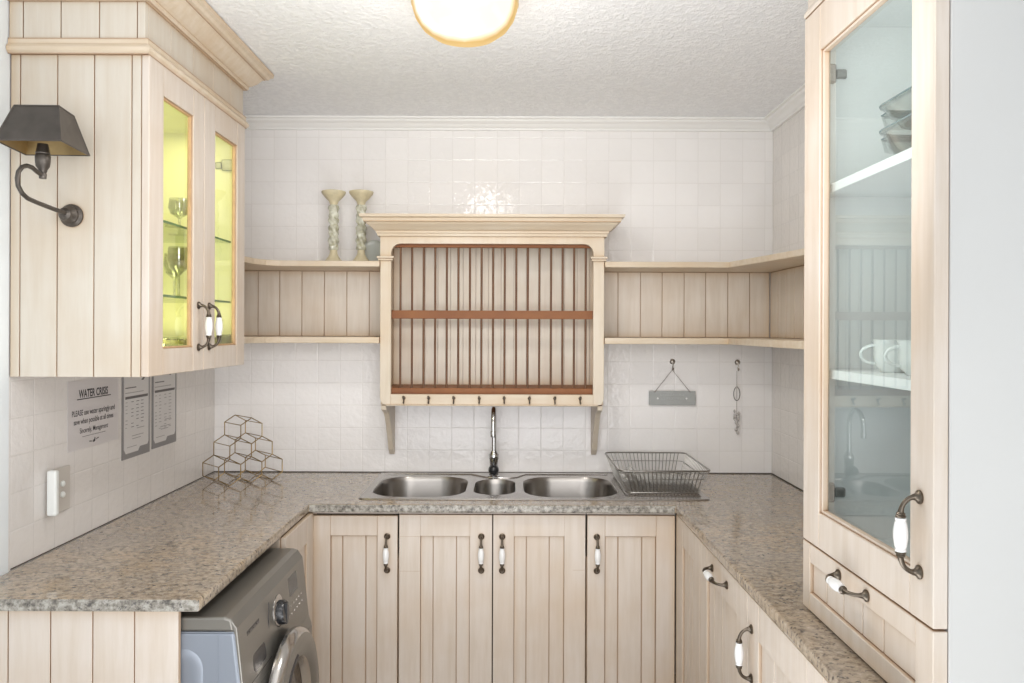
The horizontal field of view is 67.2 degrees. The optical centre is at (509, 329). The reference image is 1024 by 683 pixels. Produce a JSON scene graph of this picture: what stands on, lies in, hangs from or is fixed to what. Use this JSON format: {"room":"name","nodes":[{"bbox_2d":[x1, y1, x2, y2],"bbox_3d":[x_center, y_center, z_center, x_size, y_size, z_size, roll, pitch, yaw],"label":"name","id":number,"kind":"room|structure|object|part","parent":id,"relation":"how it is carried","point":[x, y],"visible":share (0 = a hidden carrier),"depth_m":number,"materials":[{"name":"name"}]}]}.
{"room":"kitchen","nodes":[
{"label":"kitchen","id":0,"kind":"room"},
{"bbox_2d":[0,0,214,575],"bbox_3d":[-1.372,0.294,1.075,0.102,2.482,4.750,0,0,0],"label":"wall","id":1,"kind":"structure","parent":0,"point":[104,488],"depth_m":2.24,"materials":[{"name":"white tile"}]},
{"bbox_2d":[47,465,69,515],"bbox_3d":[-1.316,0.466,2.242,0.031,0.134,0.125,0,0,-15],"label":"wall socket","id":2,"kind":"object","parent":1,"relation":"attached to","point":[58,480],"visible":1,"depth_m":2.20,"materials":[{"name":"white plastic"}]},
{"bbox_3d":[-1.319,0.468,2.255,0.008,0.130,0.100,0,0,0],"label":"plate","id":3,"kind":"part","parent":2,"relation":"part of","materials":[{"name":"white plastic"}]},
{"bbox_2d":[67,377,117,452],"bbox_3d":[-1.322,0.261,2.449,0.002,0.212,0.298,0,0,0],"label":"paper notice","id":4,"kind":"object","parent":1,"relation":"attached to","point":[92,404],"visible":1,"depth_m":2.43,"materials":[{"name":"white paper"}]},
{"bbox_2d":[121,377,149,460],"bbox_3d":[-1.321,0.295,2.722,0.004,0.300,0.200,0,0,0],"label":"framed notice","id":5,"kind":"object","parent":1,"relation":"attached to","point":[135,390],"visible":0.97,"depth_m":2.71,"materials":[{"name":"paper"}]},
{"bbox_2d":[125,386,147,447],"bbox_3d":[-1.319,0.303,2.722,0.001,0.208,0.164,0,0,0],"label":"print","id":6,"kind":"object","parent":5,"relation":"attached to","point":[136,397],"depth_m":2.72,"materials":[{"name":"grey paper"}]},
{"bbox_2d":[6,0,273,376],"bbox_3d":[-1.096,-0.409,2.394,0.444,1.067,0.905,0,0,0],"label":"upper cabinet","id":7,"kind":"object","parent":1,"relation":"attached to","point":[153,90],"visible":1,"depth_m":2.03,"materials":[{"name":"wood"}]},
{"bbox_2d":[0,104,89,226],"bbox_3d":[-1.150,-0.406,1.913,0.164,0.269,0.240,0,0,-9],"label":"wall sconce","id":8,"kind":"object","parent":7,"relation":"attached to","point":[42,132],"visible":1,"depth_m":1.85,"materials":[{"name":"grey metal"}]},
{"bbox_3d":[-1.150,-0.347,1.892,0.011,0.100,0.201,0,0,0],"label":"arm","id":9,"kind":"part","parent":8,"relation":"part of","materials":[{"name":"grey metal"}]},
{"bbox_2d":[34,143,50,178],"bbox_3d":[-1.149,-0.414,1.893,0.035,0.085,0.035,0,0,0],"label":"socket","id":10,"kind":"object","parent":8,"relation":"attached to","point":[42,153],"depth_m":1.88,"materials":[{"name":"grey metal"}]},
{"bbox_3d":[-1.149,-0.493,1.893,0.182,0.094,0.167,0,0,0],"label":"lamp shade","id":11,"kind":"part","parent":8,"relation":"part of","materials":[{"name":"grey fabric"}]},
{"bbox_3d":[-1.154,-0.301,2.009,0.060,0.060,0.042,0,0,0],"label":"wall plate","id":12,"kind":"part","parent":8,"relation":"part of","materials":[{"name":"grey metal"}]},
{"bbox_3d":[-1.145,-0.301,2.039,0.346,0.850,0.018,0,0,0],"label":"panel","id":13,"kind":"part","parent":7,"relation":"part of","materials":[{"name":"wood"}]},
{"bbox_3d":[-1.128,-0.745,2.394,0.376,0.041,0.769,0,0,0],"label":"moulding","id":14,"kind":"part","parent":7,"relation":"part of","materials":[{"name":"wood"}]},
{"bbox_3d":[-1.094,-0.903,2.394,0.444,0.080,0.905,0,0,0],"label":"crown","id":15,"kind":"part","parent":7,"relation":"part of","materials":[{"name":"wood"}]},
{"bbox_3d":[-0.961,-0.301,2.210,0.020,0.849,0.364,0,0,0],"label":"door","id":16,"kind":"part","parent":7,"relation":"part of","materials":[{"name":"beige paint"}]},
{"bbox_2d":[163,253,185,295],"bbox_3d":[-1.159,-0.182,2.660,0.072,0.160,0.072,0,0,0],"label":"wine glass","id":17,"kind":"object","parent":7,"relation":"on","point":[171,274],"visible":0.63,"depth_m":2.65,"materials":[{"name":"clear glass"}]},
{"bbox_2d":[167,246,186,296],"bbox_3d":[-1.049,-0.182,2.440,0.072,0.160,0.072,0,0,0],"label":"wine glass","id":18,"kind":"object","parent":7,"relation":"on","point":[171,268],"visible":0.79,"depth_m":2.43,"materials":[{"name":"clear glass"}]},
{"bbox_2d":[168,197,186,217],"bbox_3d":[-1.099,-0.375,2.560,0.072,0.120,0.072,0,0,0],"label":"wine glass","id":19,"kind":"object","parent":7,"relation":"on","point":[173,214],"visible":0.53,"depth_m":2.55,"materials":[{"name":"clear glass"}]},
{"bbox_2d":[163,338,216,343],"bbox_3d":[-1.120,0.063,2.540,0.241,0.073,0.301,0,0,0],"label":"glass platter","id":20,"kind":"object","parent":7,"relation":"in","point":[179,340],"visible":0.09,"depth_m":2.39,"materials":[{"name":"glass"}]},
{"bbox_2d":[163,220,230,242],"bbox_3d":[-1.150,-0.312,2.394,0.319,0.007,0.680,0,0,0],"label":"glass shelf","id":21,"kind":"object","parent":7,"relation":"attached to","point":[172,233],"depth_m":2.52,"materials":[{"name":"clear glass"}]},
{"bbox_2d":[163,294,230,302],"bbox_3d":[-1.151,-0.099,2.394,0.319,0.007,0.680,0,0,0],"label":"glass shelf","id":22,"kind":"object","parent":7,"relation":"attached to","point":[166,298],"depth_m":2.59,"materials":[{"name":"clear glass"}]},
{"bbox_3d":[-0.930,-0.011,2.352,0.043,0.151,0.023,0,0,0],"label":"handle","id":23,"kind":"part","parent":7,"relation":"part of","materials":[{"name":"white ceramic"}]},
{"bbox_3d":[-0.930,-0.011,2.434,0.043,0.151,0.023,0,0,0],"label":"handle","id":24,"kind":"part","parent":7,"relation":"part of","materials":[{"name":"white ceramic"}]},
{"bbox_3d":[-0.961,-0.301,2.577,0.020,0.849,0.364,0,0,0],"label":"door","id":25,"kind":"part","parent":7,"relation":"part of","materials":[{"name":"beige paint"}]},
{"bbox_2d":[152,373,175,448],"bbox_3d":[-1.321,0.290,2.944,0.004,0.300,0.204,0,0,0],"label":"framed notice","id":26,"kind":"object","parent":1,"relation":"attached to","point":[163,386],"visible":0.98,"depth_m":2.93,"materials":[{"name":"paper"}]},
{"bbox_2d":[155,381,174,437],"bbox_3d":[-1.319,0.298,2.944,0.001,0.208,0.168,0,0,0],"label":"print","id":27,"kind":"object","parent":26,"relation":"attached to","point":[164,390],"depth_m":2.94,"materials":[{"name":"grey paper"}]},
{"bbox_2d":[214,130,772,673],"bbox_3d":[-0.075,0.299,3.500,2.696,2.482,0.100,0,0,0],"label":"wall","id":28,"kind":"structure","parent":0,"point":[682,196],"depth_m":3.45,"materials":[{"name":"white tile"}]},
{"bbox_2d":[244,256,379,343],"bbox_3d":[-0.931,-0.117,3.107,0.779,0.342,0.684,0,0,0],"label":"wall shelf","id":29,"kind":"object","parent":28,"relation":"attached to","point":[286,301],"visible":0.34,"depth_m":3.44,"materials":[{"name":"wood"}]},
{"bbox_2d":[321,189,345,260],"bbox_3d":[-0.764,-0.445,3.335,0.103,0.313,0.103,0,0,0],"label":"candlestick","id":30,"kind":"object","parent":29,"relation":"on","point":[333,196],"visible":0.98,"depth_m":3.32,"materials":[{"name":"beige wood"}]},
{"bbox_3d":[-0.764,-0.444,3.335,0.048,0.195,0.048,0,0,0],"label":"stem","id":31,"kind":"part","parent":30,"relation":"part of","materials":[{"name":"clear glass"}]},
{"bbox_3d":[-0.763,-0.570,3.335,0.103,0.063,0.103,0,0,0],"label":"dish","id":32,"kind":"part","parent":30,"relation":"part of","materials":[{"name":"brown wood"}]},
{"bbox_2d":[349,189,372,260],"bbox_3d":[-0.644,-0.444,3.335,0.103,0.313,0.103,0,0,0],"label":"candlestick","id":33,"kind":"object","parent":29,"relation":"on","point":[361,196],"visible":0.92,"depth_m":3.32,"materials":[{"name":"beige wood"}]},
{"bbox_3d":[-0.644,-0.443,3.335,0.048,0.195,0.048,0,0,0],"label":"stem","id":34,"kind":"part","parent":33,"relation":"part of","materials":[{"name":"clear glass"}]},
{"bbox_3d":[-0.644,-0.569,3.335,0.103,0.063,0.103,0,0,0],"label":"dish","id":35,"kind":"part","parent":33,"relation":"part of","materials":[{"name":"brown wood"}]},
{"bbox_2d":[365,240,379,260],"bbox_3d":[-0.602,-0.344,3.405,0.109,0.108,0.022,0,0,0],"label":"glass plate","id":36,"kind":"object","parent":29,"relation":"on","point":[372,251],"visible":0.44,"depth_m":3.41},
{"bbox_2d":[10,471,803,569],"bbox_3d":[-0.076,0.638,2.625,2.496,0.004,1.650,0,0,0],"label":"trim","id":37,"kind":"structure","parent":28,"relation":"attached to","point":[214,471],"depth_m":3.44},
{"bbox_2d":[359,213,624,454],"bbox_3d":[-0.075,0.042,3.286,1.083,1.026,0.326,0,0,0],"label":"plate rack","id":38,"kind":"object","parent":28,"relation":"attached to","point":[476,309],"visible":1,"depth_m":3.23,"materials":[{"name":"beige wood"}]},
{"bbox_3d":[-0.531,-0.067,3.333,0.018,0.758,0.229,0,0,0],"label":"panel","id":39,"kind":"part","parent":38,"relation":"part of","materials":[{"name":"beige wood"}]},
{"bbox_3d":[-0.073,-0.359,3.233,0.893,0.027,0.023,0,0,0],"label":"rail","id":40,"kind":"part","parent":38,"relation":"part of","materials":[{"name":"brown wood"}]},
{"bbox_3d":[-0.075,0.292,3.208,0.881,0.048,0.024,0,0,0],"label":"hook rail","id":41,"kind":"part","parent":38,"relation":"part of","materials":[{"name":"beige wood"}]},
{"bbox_3d":[-0.073,-0.430,3.285,1.083,0.083,0.325,0,0,0],"label":"cornice","id":42,"kind":"part","parent":38,"relation":"part of","materials":[{"name":"beige wood"}]},
{"bbox_3d":[-0.074,-0.064,3.299,0.893,0.035,0.150,0,0,0],"label":"rail","id":43,"kind":"part","parent":38,"relation":"part of","materials":[{"name":"brown wood"}]},
{"bbox_2d":[244,83,804,131],"bbox_3d":[-0.071,-0.917,2.620,2.496,0.050,1.660,0,0,0],"label":"trim","id":44,"kind":"structure","parent":28,"relation":"attached to","point":[793,104],"depth_m":3.42,"materials":[{"name":"white paint"}]},
{"bbox_2d":[733,386,739,434],"bbox_3d":[1.011,0.324,3.432,0.032,0.285,0.016,0,0,0],"label":"ornament","id":45,"kind":"object","parent":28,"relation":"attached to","point":[734,411],"visible":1,"depth_m":3.43,"materials":[{"name":"grey metal"}]},
{"bbox_2d":[735,360,739,370],"bbox_3d":[1.019,0.158,3.436,0.025,0.050,0.028,0,0,0],"label":"wall hook","id":46,"kind":"object","parent":28,"relation":"attached to","point":[737,362],"visible":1,"depth_m":3.44,"materials":[{"name":"silver metal"}]},
{"bbox_3d":[0.728,0.154,3.436,0.025,0.050,0.028,0,0,0],"label":"wall hook","id":47,"kind":"object","parent":28,"relation":"attached to","visible":0},
{"bbox_2d":[649,368,695,404],"bbox_3d":[0.724,0.253,3.435,0.208,0.164,0.010,0,0,0],"label":"plaque","id":48,"kind":"object","parent":47,"relation":"hanging from","point":[688,397],"visible":1,"depth_m":3.43,"materials":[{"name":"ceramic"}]},
{"bbox_2d":[205,0,807,116],"bbox_3d":[0.003,-0.967,1.150,4.800,0.050,4.900,0,0,0],"label":"ceiling","id":49,"kind":"structure","parent":0,"point":[609,58],"depth_m":2.68,"materials":[{"name":"white paint"}]},
{"bbox_2d":[411,0,518,46],"bbox_3d":[-0.124,-0.867,2.120,0.297,0.150,0.297,0,0,0],"label":"ceiling light","id":50,"kind":"object","parent":49,"relation":"attached to","point":[457,23],"visible":1,"depth_m":2.05,"materials":[{"name":"white glass"}]},
{"bbox_2d":[772,108,804,491],"bbox_3d":[1.223,0.303,1.075,0.100,2.482,4.750,0,0,0],"label":"wall","id":51,"kind":"structure","parent":0,"point":[788,196],"depth_m":3.25,"materials":[{"name":"white tile"}]},
{"bbox_2d":[604,248,803,348],"bbox_3d":[0.783,-0.111,2.624,0.780,0.342,1.649,0,0,0],"label":"wall shelf","id":52,"kind":"object","parent":51,"relation":"attached to","point":[645,302],"visible":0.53,"depth_m":3.44,"materials":[{"name":"wood"}]},
{"bbox_3d":[-0.005,1.565,1.150,4.800,0.050,4.900,0,0,0],"label":"floor","id":53,"kind":"structure","parent":0,"visible":0},
{"bbox_2d":[0,611,180,682],"bbox_3d":[-1.057,1.102,1.848,0.526,0.868,0.016,0,0,0],"label":"end panel","id":54,"kind":"object","parent":53,"relation":"on","point":[36,646],"visible":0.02,"depth_m":1.84,"materials":[{"name":"beige paint"}]},
{"bbox_2d":[181,548,318,682],"bbox_3d":[-0.929,1.111,2.161,0.690,0.832,0.602,0,0,0],"label":"washing machine","id":55,"kind":"object","parent":53,"relation":"on","point":[258,628],"visible":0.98,"depth_m":2.03,"materials":[{"name":"silver metal"}]},
{"bbox_3d":[-0.968,0.712,2.162,0.599,0.036,0.596,0,0,0],"label":"lid","id":56,"kind":"part","parent":55,"relation":"part of","materials":[{"name":"silver metal"}]},
{"bbox_3d":[-0.667,0.804,2.162,0.051,0.208,0.592,0,0,0],"label":"control panel","id":57,"kind":"part","parent":55,"relation":"part of","materials":[{"name":"silver metal"}]},
{"bbox_3d":[-0.648,1.207,2.162,0.032,0.602,0.592,0,0,0],"label":"panel","id":58,"kind":"part","parent":55,"relation":"part of","materials":[{"name":"silver metal"}]},
{"bbox_3d":[-0.608,1.086,2.165,0.040,0.476,0.476,0,0,0],"label":"door","id":59,"kind":"part","parent":55,"relation":"part of","materials":[{"name":"silver metal"}]},
{"bbox_3d":[-0.619,1.086,2.165,0.022,0.296,0.296,0,0,0],"label":"door glass","id":60,"kind":"part","parent":55,"relation":"part of","materials":[{"name":"grey glass"}]},
{"bbox_2d":[269,512,312,636],"bbox_3d":[-1.024,1.102,2.660,0.596,0.868,0.350,0,0,0],"label":"base cabinet","id":61,"kind":"object","parent":53,"relation":"on","point":[299,536],"visible":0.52,"depth_m":2.75,"materials":[{"name":"beige paint"}]},
{"bbox_2d":[313,512,398,682],"bbox_3d":[-0.575,1.103,3.122,0.321,0.869,0.651,0,0,0],"label":"base cabinet","id":62,"kind":"object","parent":53,"relation":"on","point":[356,554],"visible":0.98,"depth_m":2.84,"materials":[{"name":"beige paint"}]},
{"bbox_3d":[-0.453,0.823,2.818,0.023,0.148,0.043,0,0,0],"label":"handle","id":63,"kind":"part","parent":62,"relation":"part of","materials":[{"name":"white ceramic"}]},
{"bbox_2d":[399,513,585,682],"bbox_3d":[-0.067,1.105,3.122,0.692,0.869,0.651,0,0,0],"label":"base cabinet","id":64,"kind":"object","parent":53,"relation":"on","point":[484,597],"visible":0.98,"depth_m":2.84,"materials":[{"name":"beige paint"}]},
{"bbox_2d":[0,472,886,682],"bbox_3d":[-0.076,0.655,2.357,2.491,0.030,2.182,0,0,0],"label":"countertop","id":65,"kind":"structure","parent":64,"relation":"on","point":[176,552],"depth_m":2.35,"materials":[{"name":"stone"}]},
{"bbox_2d":[202,415,282,485],"bbox_3d":[-1.126,0.499,3.249,0.283,0.273,0.155,0,0,-45],"label":"wine rack","id":66,"kind":"object","parent":65,"relation":"on","point":[236,440],"visible":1,"depth_m":3.24,"materials":[{"name":"gold metal"}]},
{"bbox_2d":[488,406,499,476],"bbox_3d":[-0.070,0.480,3.274,0.052,0.312,0.174,0,0,0],"label":"kitchen faucet","id":67,"kind":"object","parent":65,"relation":"on","point":[493,469],"visible":1,"depth_m":3.29,"materials":[{"name":"silver metal"}]},
{"bbox_3d":[-0.070,0.430,3.267,0.020,0.211,0.156,0,0,0],"label":"spout","id":68,"kind":"part","parent":67,"relation":"part of","materials":[{"name":"silver metal"}]},
{"bbox_3d":[-0.070,0.599,3.304,0.045,0.045,0.063,0,0,0],"label":"lever knob","id":69,"kind":"part","parent":67,"relation":"part of","materials":[{"name":"black plastic"}]},
{"bbox_2d":[358,472,709,538],"bbox_3d":[0.091,0.723,3.163,1.334,0.182,0.533,0,0,0],"label":"sink","id":70,"kind":"object","parent":65,"relation":"in","point":[388,485],"visible":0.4,"depth_m":3.29,"materials":[{"name":"metal"}]},
{"bbox_3d":[-0.358,0.723,3.130,0.368,0.178,0.410,0,0,0],"label":"bowl","id":71,"kind":"part","parent":70,"relation":"part of","materials":[{"name":"metal"}]},
{"bbox_3d":[-0.061,0.694,3.120,0.166,0.118,0.310,0,0,0],"label":"bowl","id":72,"kind":"part","parent":70,"relation":"part of","materials":[{"name":"metal"}]},
{"bbox_3d":[0.239,0.725,3.130,0.372,0.178,0.410,0,0,0],"label":"bowl","id":73,"kind":"part","parent":70,"relation":"part of","materials":[{"name":"metal"}]},
{"bbox_2d":[605,452,710,493],"bbox_3d":[0.596,0.588,3.180,0.362,0.098,0.457,0,0,0],"label":"dish rack","id":74,"kind":"object","parent":70,"relation":"on","point":[660,477],"visible":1,"depth_m":3.11,"materials":[{"name":"metal"}]},
{"bbox_3d":[0.595,0.603,3.178,0.325,0.057,0.428,0,0,0],"label":"frame","id":75,"kind":"part","parent":74,"relation":"part of","materials":[{"name":"metal"}]},
{"bbox_3d":[-0.238,1.053,2.850,0.342,0.742,0.020,0,0,0],"label":"door","id":76,"kind":"part","parent":64,"relation":"part of","materials":[{"name":"beige paint"}]},
{"bbox_3d":[-0.106,0.824,2.818,0.023,0.148,0.043,0,0,0],"label":"handle","id":77,"kind":"part","parent":64,"relation":"part of","materials":[{"name":"white ceramic"}]},
{"bbox_3d":[-0.029,0.824,2.818,0.023,0.148,0.043,0,0,0],"label":"handle","id":78,"kind":"part","parent":64,"relation":"part of","materials":[{"name":"white ceramic"}]},
{"bbox_3d":[0.107,1.054,2.850,0.340,0.742,0.020,0,0,0],"label":"door","id":79,"kind":"part","parent":64,"relation":"part of","materials":[{"name":"beige paint"}]},
{"bbox_2d":[585,513,674,682],"bbox_3d":[0.444,1.107,3.122,0.326,0.869,0.651,0,0,0],"label":"base cabinet","id":80,"kind":"object","parent":53,"relation":"on","point":[630,557],"visible":0.98,"depth_m":2.85,"materials":[{"name":"beige paint"}]},
{"bbox_3d":[0.320,0.826,2.818,0.023,0.148,0.043,0,0,0],"label":"handle","id":81,"kind":"part","parent":80,"relation":"part of","materials":[{"name":"white ceramic"}]},
{"bbox_2d":[676,514,700,682],"bbox_3d":[0.890,1.109,2.660,0.557,0.868,0.355,0,0,0],"label":"base cabinet","id":82,"kind":"object","parent":53,"relation":"on","point":[687,542],"visible":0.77,"depth_m":2.69,"materials":[{"name":"beige paint"}]},
{"bbox_2d":[700,541,747,682],"bbox_3d":[0.868,1.109,2.235,0.600,0.868,0.495,0,0,0],"label":"base cabinet","id":83,"kind":"object","parent":53,"relation":"on","point":[723,600],"visible":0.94,"depth_m":2.27,"materials":[{"name":"beige paint"}]},
{"bbox_3d":[0.591,0.720,2.252,0.043,0.023,0.179,0,0,0],"label":"handle","id":84,"kind":"part","parent":83,"relation":"part of","materials":[{"name":"white ceramic"}]},
{"bbox_2d":[734,593,824,682],"bbox_3d":[0.868,1.109,1.744,0.600,0.868,0.483,0,0,0],"label":"base cabinet","id":85,"kind":"object","parent":53,"relation":"on","point":[772,657],"visible":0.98,"depth_m":1.83,"materials":[{"name":"beige paint"}]},
{"bbox_3d":[0.591,0.820,1.950,0.043,0.148,0.023,0,0,0],"label":"handle","id":86,"kind":"part","parent":85,"relation":"part of","materials":[{"name":"white ceramic"}]},
{"bbox_2d":[803,0,1023,682],"bbox_3d":[0.902,0.304,1.515,0.538,2.479,0.550,0,0,0],"label":"tall cabinet","id":87,"kind":"object","parent":53,"relation":"on","point":[913,495],"visible":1,"depth_m":1.28,"materials":[{"name":"beige paint"}]},
{"bbox_3d":[0.682,-0.829,1.515,0.090,0.215,0.548,0,0,0],"label":"crown","id":88,"kind":"part","parent":87,"relation":"part of","materials":[{"name":"beige paint"}]},
{"bbox_3d":[0.660,0.507,1.533,0.043,0.023,0.148,0,0,0],"label":"handle","id":89,"kind":"part","parent":87,"relation":"part of","materials":[{"name":"white ceramic"}]},
{"bbox_2d":[829,369,910,390],"bbox_3d":[0.937,0.099,1.515,0.449,0.020,0.512,0,0,0],"label":"shelf","id":90,"kind":"object","parent":87,"relation":"attached to","point":[902,381],"depth_m":1.55,"materials":[{"name":"glass"}]},
{"bbox_2d":[830,147,911,196],"bbox_3d":[0.939,-0.315,1.515,0.449,0.020,0.512,0,0,0],"label":"shelf","id":91,"kind":"object","parent":87,"relation":"attached to","point":[891,176],"depth_m":1.59,"materials":[{"name":"glass"}]},
{"bbox_3d":[0.693,0.562,1.515,0.024,0.151,0.550,0,0,0],"label":"drawer","id":92,"kind":"part","parent":87,"relation":"part of","materials":[{"name":"beige paint"}]},
{"bbox_3d":[0.695,-0.119,1.515,0.024,1.202,0.550,0,0,0],"label":"door","id":93,"kind":"part","parent":87,"relation":"part of","materials":[{"name":"beige paint"}]},
{"bbox_2d":[859,339,903,372],"bbox_3d":[0.796,0.054,1.615,0.080,0.068,0.093,0,0,-41],"label":"teacup","id":94,"kind":"object","parent":87,"relation":"on","point":[879,346],"visible":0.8,"depth_m":1.59,"materials":[{"name":"ceramic"}]},
{"bbox_3d":[0.751,0.051,1.620,0.032,0.045,0.007,0,0,21],"label":"handle","id":95,"kind":"part","parent":94,"relation":"part of","materials":[{"name":"ceramic"}]},
{"bbox_2d":[879,113,911,154],"bbox_3d":[0.901,-0.366,1.468,0.303,0.080,0.356,0,0,0],"label":"glass dish","id":96,"kind":"object","parent":87,"relation":"on","point":[888,138],"visible":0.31,"depth_m":1.60,"materials":[{"name":"clear glass"}]},
{"bbox_2d":[879,86,911,129],"bbox_3d":[0.901,-0.430,1.468,0.303,0.052,0.356,0,0,0],"label":"glass dish","id":97,"kind":"object","parent":96,"relation":"on","point":[889,114],"visible":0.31,"depth_m":1.60,"materials":[{"name":"clear glass"}]},
{"bbox_3d":[0.901,-0.440,1.621,0.233,0.032,0.050,0,0,0],"label":"handle","id":98,"kind":"part","parent":97,"relation":"part of","materials":[{"name":"clear glass"}]},
{"bbox_3d":[0.901,-0.390,1.621,0.233,0.032,0.050,0,0,0],"label":"handle","id":99,"kind":"part","parent":96,"relation":"part of","materials":[{"name":"clear glass"}]},
{"bbox_2d":[883,340,910,375],"bbox_3d":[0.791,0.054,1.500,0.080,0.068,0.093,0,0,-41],"label":"teacup","id":100,"kind":"object","parent":87,"relation":"on","point":[904,347],"visible":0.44,"depth_m":1.49,"materials":[{"name":"ceramic"}]},
{"bbox_3d":[0.746,0.051,1.505,0.032,0.045,0.007,0,0,21],"label":"handle","id":101,"kind":"part","parent":100,"relation":"part of","materials":[{"name":"ceramic"}]},
{"bbox_3d":[0.660,0.340,1.281,0.043,0.148,0.023,0,0,0],"label":"handle","id":102,"kind":"part","parent":87,"relation":"part of","materials":[{"name":"white ceramic"}]},
{"bbox_3d":[0.939,0.304,1.249,0.464,2.479,0.018,0,0,0],"label":"panel","id":103,"kind":"part","parent":87,"relation":"part of","materials":[{"name":"white wood"}]}
]}

